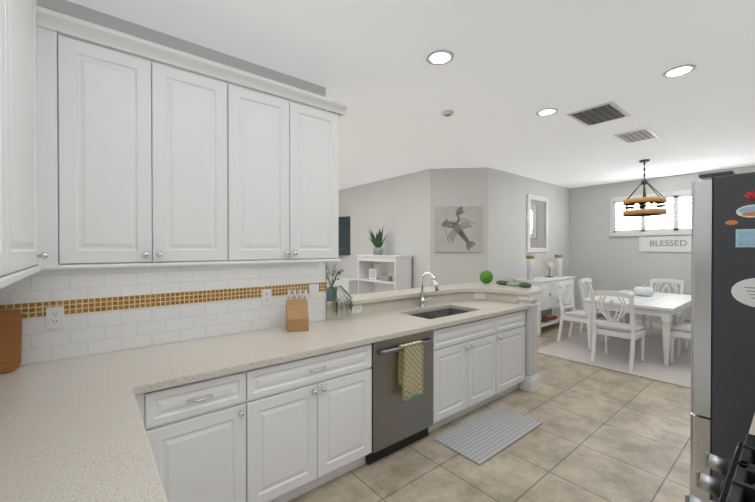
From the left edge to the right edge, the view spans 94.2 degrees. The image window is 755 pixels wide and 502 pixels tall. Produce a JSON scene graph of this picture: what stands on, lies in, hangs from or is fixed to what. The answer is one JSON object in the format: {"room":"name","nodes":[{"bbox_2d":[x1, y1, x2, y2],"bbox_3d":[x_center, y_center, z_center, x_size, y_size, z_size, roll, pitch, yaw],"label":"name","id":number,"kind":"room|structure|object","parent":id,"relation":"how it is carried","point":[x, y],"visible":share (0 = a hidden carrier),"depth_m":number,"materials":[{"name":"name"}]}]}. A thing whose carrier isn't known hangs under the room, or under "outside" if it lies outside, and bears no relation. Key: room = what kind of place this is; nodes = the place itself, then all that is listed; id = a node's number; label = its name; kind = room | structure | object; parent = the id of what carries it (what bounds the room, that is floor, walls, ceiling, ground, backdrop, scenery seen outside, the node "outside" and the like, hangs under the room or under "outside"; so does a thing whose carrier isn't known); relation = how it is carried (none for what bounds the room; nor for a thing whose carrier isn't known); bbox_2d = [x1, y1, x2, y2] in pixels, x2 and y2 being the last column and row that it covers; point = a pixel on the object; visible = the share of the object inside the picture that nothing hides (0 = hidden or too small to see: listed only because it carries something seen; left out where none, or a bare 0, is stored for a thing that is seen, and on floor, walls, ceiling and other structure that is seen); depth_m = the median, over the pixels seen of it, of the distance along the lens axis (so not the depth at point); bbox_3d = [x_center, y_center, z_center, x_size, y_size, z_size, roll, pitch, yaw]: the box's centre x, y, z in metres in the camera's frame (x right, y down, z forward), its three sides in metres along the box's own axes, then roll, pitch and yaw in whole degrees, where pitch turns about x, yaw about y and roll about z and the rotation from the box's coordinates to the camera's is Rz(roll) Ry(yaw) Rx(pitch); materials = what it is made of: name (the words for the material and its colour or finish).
{"room":"kitchen","nodes":[
{"label":"kitchen","id":0,"kind":"room"},
{"bbox_2d":[21,0,325,365],"bbox_3d":[-1.265,0.065,2.356,2.050,2.870,0.120,0,1,-39],"label":"wall","id":1,"kind":"structure","parent":0,"point":[65,7],"depth_m":2.23,"materials":[{"name":"paint"}]},
{"bbox_2d":[0,263,326,365],"bbox_3d":[-1.223,0.321,2.308,2.050,0.530,0.010,0,1,-39],"label":"tile backsplash","id":2,"kind":"structure","parent":1,"relation":"attached to","point":[109,310],"depth_m":2.16,"materials":[{"name":"white tile"}]},
{"bbox_2d":[46,306,63,329],"bbox_3d":[-1.728,0.359,1.882,0.072,0.116,0.008,0,1,-39],"label":"electrical outlet plate","id":3,"kind":"object","parent":2,"relation":"attached to","point":[54,317],"depth_m":1.88,"materials":[{"name":"white plastic"}]},
{"bbox_2d":[262,289,270,304],"bbox_3d":[-0.828,0.344,2.622,0.072,0.116,0.008,0,1,-39],"label":"electrical outlet plate","id":4,"kind":"object","parent":2,"relation":"attached to","point":[266,293],"depth_m":2.62,"materials":[{"name":"white plastic"}]},
{"bbox_2d":[309,284,318,298],"bbox_3d":[-0.519,0.332,2.876,0.090,0.120,0.009,0,1,-39],"label":"electrical outlet plate","id":5,"kind":"object","parent":2,"relation":"attached to","point":[313,288],"depth_m":2.87,"materials":[{"name":"white plastic"}]},
{"bbox_2d":[67,0,754,189],"bbox_3d":[0.543,-1.442,5.523,9.120,0.100,9.130,0,1,-39],"label":"ceiling","id":6,"kind":"structure","parent":0,"point":[504,75],"depth_m":2.71,"materials":[{"name":"paint"}]},
{"bbox_2d":[426,49,453,64],"bbox_3d":[0.442,-1.365,2.482,0.195,0.010,0.195,0,0,6],"label":"recessed light","id":7,"kind":"object","parent":6,"relation":"in","point":[440,57],"depth_m":2.48,"materials":[{"name":"white"}]},
{"bbox_2d":[441,110,453,116],"bbox_3d":[0.696,-1.361,3.480,0.130,0.032,0.130,0,1,-39],"label":"smoke detector","id":8,"kind":"object","parent":6,"relation":"attached to","point":[446,113],"visible":1,"depth_m":3.44,"materials":[{"name":"white plastic"}]},
{"bbox_2d":[536,108,557,115],"bbox_3d":[1.675,-1.372,3.470,0.195,0.010,0.195,0,0,6],"label":"recessed light","id":9,"kind":"object","parent":6,"relation":"in","point":[547,111],"depth_m":3.46,"materials":[{"name":"white"}]},
{"bbox_2d":[566,101,630,126],"bbox_3d":[2.229,-1.369,3.537,0.540,0.016,0.400,0,1,-39],"label":"ceiling vent","id":10,"kind":"object","parent":6,"relation":"in","point":[601,113],"depth_m":3.51,"materials":[{"name":"white metal"}]},
{"bbox_2d":[613,127,659,143],"bbox_3d":[3.104,-1.374,4.205,0.500,0.016,0.340,0,1,-39],"label":"ceiling vent","id":11,"kind":"object","parent":6,"relation":"in","point":[645,133],"depth_m":4.16,"materials":[{"name":"white metal"}]},
{"bbox_2d":[623,159,666,216],"bbox_3d":[4.092,-0.971,5.383,0.534,0.840,0.534,0,1,-39],"label":"drum chandelier","id":12,"kind":"object","parent":6,"relation":"hanging from","point":[640,206],"visible":1,"depth_m":5.29,"materials":[{"name":"brown wood"}]},
{"bbox_2d":[662,64,695,77],"bbox_3d":[2.294,-1.367,2.671,0.195,0.010,0.195,0,0,6],"label":"recessed light","id":13,"kind":"object","parent":6,"relation":"in","point":[680,70],"depth_m":2.66,"materials":[{"name":"white"}]},
{"bbox_2d":[326,292,518,319],"bbox_3d":[0.565,0.982,3.486,2.205,1.020,0.710,0,1,-39],"label":"wall","id":14,"kind":"structure","parent":0,"point":[380,306],"depth_m":3.62,"materials":[{"name":"paint"}]},
{"bbox_2d":[351,304,361,313],"bbox_3d":[-0.185,0.520,3.148,0.116,0.072,0.008,0,1,-39],"label":"electrical outlet plate","id":15,"kind":"object","parent":14,"relation":"attached to","point":[356,308],"depth_m":3.15,"materials":[{"name":"white plastic"}]},
{"bbox_2d":[327,283,541,307],"bbox_3d":[0.767,0.451,3.652,2.728,0.039,1.025,0,1,-39],"label":"bar","id":16,"kind":"object","parent":14,"relation":"on","point":[427,291],"visible":0.79,"depth_m":3.78,"materials":[{"name":"stone"}]},
{"bbox_2d":[327,264,353,315],"bbox_3d":[-0.383,0.328,3.059,0.262,0.443,0.326,0,1,-39],"label":"potted plant","id":17,"kind":"object","parent":16,"relation":"on","point":[331,292],"visible":0.88,"depth_m":3.05,"materials":[{"name":"green plant"}]},
{"bbox_2d":[480,271,492,282],"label":"decor","id":18,"kind":"object","parent":16,"relation":"on","point":[486,276],"depth_m":4.52,"materials":[{"name":"green plant"}]},
{"bbox_2d":[496,280,531,287],"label":"decor","id":19,"kind":"object","parent":16,"relation":"on","point":[526,285],"depth_m":4.22,"materials":[{"name":"green plant"}]},
{"bbox_2d":[475,292,484,298],"bbox_3d":[1.178,0.513,4.044,0.116,0.072,0.010,0,0,12],"label":"electrical outlet plate","id":20,"kind":"object","parent":14,"relation":"attached to","point":[478,295],"depth_m":4.04,"materials":[{"name":"white plastic"}]},
{"bbox_2d":[327,167,569,315],"bbox_3d":[1.237,0.021,8.609,3.900,2.870,5.020,0,1,-39],"label":"wall block","id":21,"kind":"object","parent":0,"point":[401,209],"visible":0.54,"depth_m":6.32,"materials":[{"name":"paint"}]},
{"bbox_2d":[339,216,349,254],"bbox_3d":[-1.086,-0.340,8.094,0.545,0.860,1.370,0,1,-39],"label":"wall-mounted tv","id":22,"kind":"object","parent":21,"relation":"attached to","point":[344,235],"visible":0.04,"depth_m":7.85,"materials":[{"name":"black glass"}]},
{"bbox_2d":[435,206,480,251],"bbox_3d":[1.347,-0.366,5.889,0.760,0.762,0.038,0,0,6],"label":"framed picture","id":23,"kind":"object","parent":21,"relation":"attached to","point":[457,229],"visible":1,"depth_m":5.87},
{"bbox_2d":[527,194,547,252],"bbox_3d":[3.160,-0.527,6.913,0.820,1.110,0.035,0,1,-39],"label":"wall mirror","id":24,"kind":"object","parent":21,"relation":"attached to","point":[537,223],"visible":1,"depth_m":6.90,"materials":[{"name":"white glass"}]},
{"bbox_2d":[288,320,690,501],"bbox_3d":[0.543,1.528,5.544,9.120,0.100,9.130,0,1,-39],"label":"floor","id":25,"kind":"structure","parent":0,"point":[598,434],"depth_m":2.57,"materials":[{"name":"tile"}]},
{"bbox_2d":[327,275,357,295],"bbox_3d":[-0.914,1.024,7.793,0.439,0.874,1.530,0,1,-39],"label":"tv console","id":26,"kind":"object","parent":25,"relation":"on","point":[349,285],"visible":0.19,"depth_m":7.23,"materials":[{"name":"white wood"}]},
{"bbox_2d":[0,0,754,501],"bbox_3d":[0.549,0.089,1.777,4.112,2.829,3.076,0,1,-39],"label":"fitted kitchen","id":27,"kind":"object","parent":25,"relation":"on","point":[110,158],"visible":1,"depth_m":1.81,"materials":[{"name":"white wood"}]},
{"bbox_2d":[0,310,22,372],"bbox_3d":[-1.874,0.397,1.682,0.240,0.384,0.101,0,1,-39],"label":"cutting board","id":28,"kind":"object","parent":27,"relation":"on","point":[10,340],"visible":0.89,"depth_m":1.72,"materials":[{"name":"brown wood"}]},
{"bbox_2d":[286,288,308,331],"bbox_3d":[-0.598,0.426,2.611,0.150,0.313,0.152,0,0,-19],"label":"knife block","id":29,"kind":"object","parent":27,"relation":"on","point":[297,317],"visible":1,"depth_m":2.56,"materials":[{"name":"brown wood"}]},
{"bbox_2d":[0,300,754,501],"bbox_3d":[0.549,0.610,1.780,4.112,0.040,3.076,0,1,-39],"label":"countertop","id":30,"kind":"structure","parent":27,"relation":"on","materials":[{"name":"stone"}]},
{"bbox_2d":[367,330,433,464],"bbox_3d":[0.010,1.060,2.848,0.617,0.870,0.732,0,1,-39],"label":"dishwasher","id":31,"kind":"object","parent":27,"relation":"in","point":[401,368],"depth_m":2.55,"materials":[{"name":"silver metal"}]},
{"bbox_2d":[398,340,423,402],"bbox_3d":[0.249,0.875,2.587,0.223,0.414,0.057,0,1,-39],"label":"dish towel","id":32,"kind":"object","parent":27,"relation":"hanging from","point":[411,352],"depth_m":2.56,"materials":[{"name":"yellow fabric"}]},
{"bbox_2d":[419,272,438,306],"bbox_3d":[0.558,0.393,3.566,0.162,0.366,0.251,0,1,-39],"label":"faucet","id":33,"kind":"object","parent":27,"relation":"on","point":[422,300],"depth_m":3.59,"materials":[{"name":"silver metal"}]},
{"bbox_2d":[412,308,469,318],"bbox_3d":[0.615,0.708,3.389,0.760,0.178,0.400,0,1,-39],"label":"sink basin","id":34,"kind":"object","parent":27,"relation":"in","point":[432,313],"depth_m":3.61,"materials":[{"name":"metal"}]},
{"bbox_2d":[685,434,754,501],"bbox_3d":[1.016,1.012,0.652,0.756,0.978,0.680,0,1,-39],"label":"stove","id":35,"kind":"object","parent":27,"relation":"in","point":[739,472],"depth_m":0.95,"materials":[{"name":"silver metal"}]},
{"bbox_2d":[690,170,754,501],"bbox_3d":[2.023,0.573,1.600,0.916,1.841,0.868,0,1,-39],"label":"refrigerator","id":36,"kind":"object","parent":27,"relation":"in","point":[722,396],"depth_m":1.53,"materials":[{"name":"black metal"}]},
{"bbox_2d":[357,255,412,293],"bbox_3d":[0.110,0.772,6.561,0.420,1.394,1.130,0,1,-39],"label":"bookcase","id":37,"kind":"object","parent":25,"relation":"on","point":[379,273],"visible":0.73,"depth_m":6.63,"materials":[{"name":"white wood"}]},
{"bbox_2d":[368,226,385,254],"bbox_3d":[-0.056,-0.222,6.580,0.374,0.592,0.358,0,1,-39],"label":"potted snake plant","id":38,"kind":"object","parent":37,"relation":"on","point":[377,241],"visible":1,"depth_m":6.56,"materials":[{"name":"green plant"}]},
{"bbox_2d":[433,406,541,464],"bbox_3d":[0.933,1.490,2.912,0.920,0.010,0.440,0,1,-39],"label":"floor mat","id":39,"kind":"object","parent":25,"relation":"on","point":[482,438],"visible":1,"depth_m":2.86,"materials":[{"name":"grey fabric"}]},
{"bbox_2d":[518,294,539,392],"bbox_3d":[1.640,0.980,3.805,0.184,1.020,0.162,0,1,-39],"label":"post","id":40,"kind":"object","parent":25,"relation":"on","point":[530,383],"visible":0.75,"depth_m":3.74,"materials":[{"name":"paint"}]},
{"bbox_2d":[514,275,575,335],"bbox_3d":[3.197,0.987,6.635,1.460,0.964,0.502,0,1,-39],"label":"buffet","id":41,"kind":"object","parent":25,"relation":"on","point":[549,300],"visible":0.54,"depth_m":6.28,"materials":[{"name":"white wood"}]},
{"bbox_2d":[526,255,534,279],"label":"decor","id":42,"kind":"object","parent":41,"relation":"on","point":[530,258],"depth_m":6.23,"materials":[{"name":"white glass"}]},
{"bbox_2d":[541,316,557,322],"bbox_3d":[3.103,1.258,6.505,0.820,0.083,0.164,0,1,-39],"label":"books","id":43,"kind":"object","parent":41,"relation":"in","point":[544,319],"visible":0.67,"depth_m":6.46,"materials":[{"name":"red paper"}]},
{"bbox_2d":[545,254,562,276],"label":"decor","id":44,"kind":"object","parent":41,"relation":"on","point":[548,264],"depth_m":6.95,"materials":[{"name":"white glass"}]},
{"bbox_2d":[537,330,690,387],"bbox_3d":[4.141,1.474,5.207,2.950,0.011,2.280,0,1,-39],"label":"area rug","id":45,"kind":"object","parent":25,"relation":"on","point":[652,366],"visible":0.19,"depth_m":4.94,"materials":[{"name":"beige carpet"}]},
{"bbox_2d":[555,281,604,342],"bbox_3d":[3.258,0.983,5.656,0.480,0.962,0.580,0,1,-39],"label":"dining chair","id":46,"kind":"object","parent":45,"relation":"on","point":[573,315],"visible":0.79,"depth_m":5.67,"materials":[{"name":"wood"}]},
{"bbox_2d":[578,278,623,337],"bbox_3d":[3.953,0.979,6.227,0.480,0.962,0.580,0,1,-39],"label":"dining chair","id":47,"kind":"object","parent":45,"relation":"on","point":[583,289],"visible":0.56,"depth_m":6.26,"materials":[{"name":"wood"}]},
{"bbox_2d":[590,290,645,370],"bbox_3d":[3.181,0.990,4.647,0.580,0.962,0.480,0,1,-39],"label":"dining chair","id":48,"kind":"object","parent":45,"relation":"on","point":[632,331],"visible":1,"depth_m":4.54,"materials":[{"name":"wood"}]},
{"bbox_2d":[582,285,690,365],"bbox_3d":[4.092,1.004,5.397,1.880,0.924,1.060,0,1,-39],"label":"dining table","id":49,"kind":"object","parent":45,"relation":"on","point":[665,307],"visible":0.75,"depth_m":4.98,"materials":[{"name":"white wood"}]},
{"bbox_2d":[642,279,683,339],"bbox_3d":[4.996,0.980,6.140,0.580,0.962,0.480,0,1,-39],"label":"dining chair","id":50,"kind":"object","parent":45,"relation":"on","point":[675,316],"visible":0.44,"depth_m":6.18,"materials":[{"name":"wood"}]},
{"bbox_2d":[670,323,690,363],"bbox_3d":[4.185,0.991,4.528,0.480,0.962,0.580,0,1,-39],"label":"dining chair","id":51,"kind":"object","parent":45,"relation":"on","point":[679,331],"visible":0.29,"depth_m":4.58,"materials":[{"name":"wood"}]},
{"bbox_2d":[684,316,690,350],"bbox_3d":[4.880,0.987,5.100,0.480,0.962,0.580,0,1,-39],"label":"dining chair","id":52,"kind":"object","parent":45,"relation":"on","point":[687,320],"visible":0.08,"depth_m":5.16,"materials":[{"name":"wood"}]},
{"bbox_2d":[570,165,754,324],"bbox_3d":[5.575,0.036,6.500,0.120,2.870,3.990,0,1,-39],"label":"wall","id":53,"kind":"structure","parent":0,"point":[601,258],"depth_m":7.21,"materials":[{"name":"paint"}]},
{"bbox_2d":[605,317,672,328],"bbox_3d":[5.562,1.422,6.421,0.012,0.100,3.869,0,1,-39],"label":"baseboard","id":54,"kind":"structure","parent":53,"relation":"attached to","point":[647,324],"depth_m":6.83,"materials":[{"name":"white wood"}]},
{"bbox_2d":[609,190,691,236],"bbox_3d":[5.496,-0.696,6.462,0.062,0.805,2.140,0,1,-39],"label":"window shutters","id":55,"kind":"object","parent":53,"relation":"attached to","point":[676,219],"visible":0.38,"depth_m":6.65,"materials":[{"name":"white"}]},
{"bbox_2d":[639,235,691,251],"bbox_3d":[5.428,-0.135,6.559,0.028,0.300,0.890,0,1,-39],"label":"blessed sign","id":56,"kind":"object","parent":53,"relation":"attached to","point":[681,243],"visible":0.98,"depth_m":6.58,"materials":[{"name":"white wood"}]}
]}

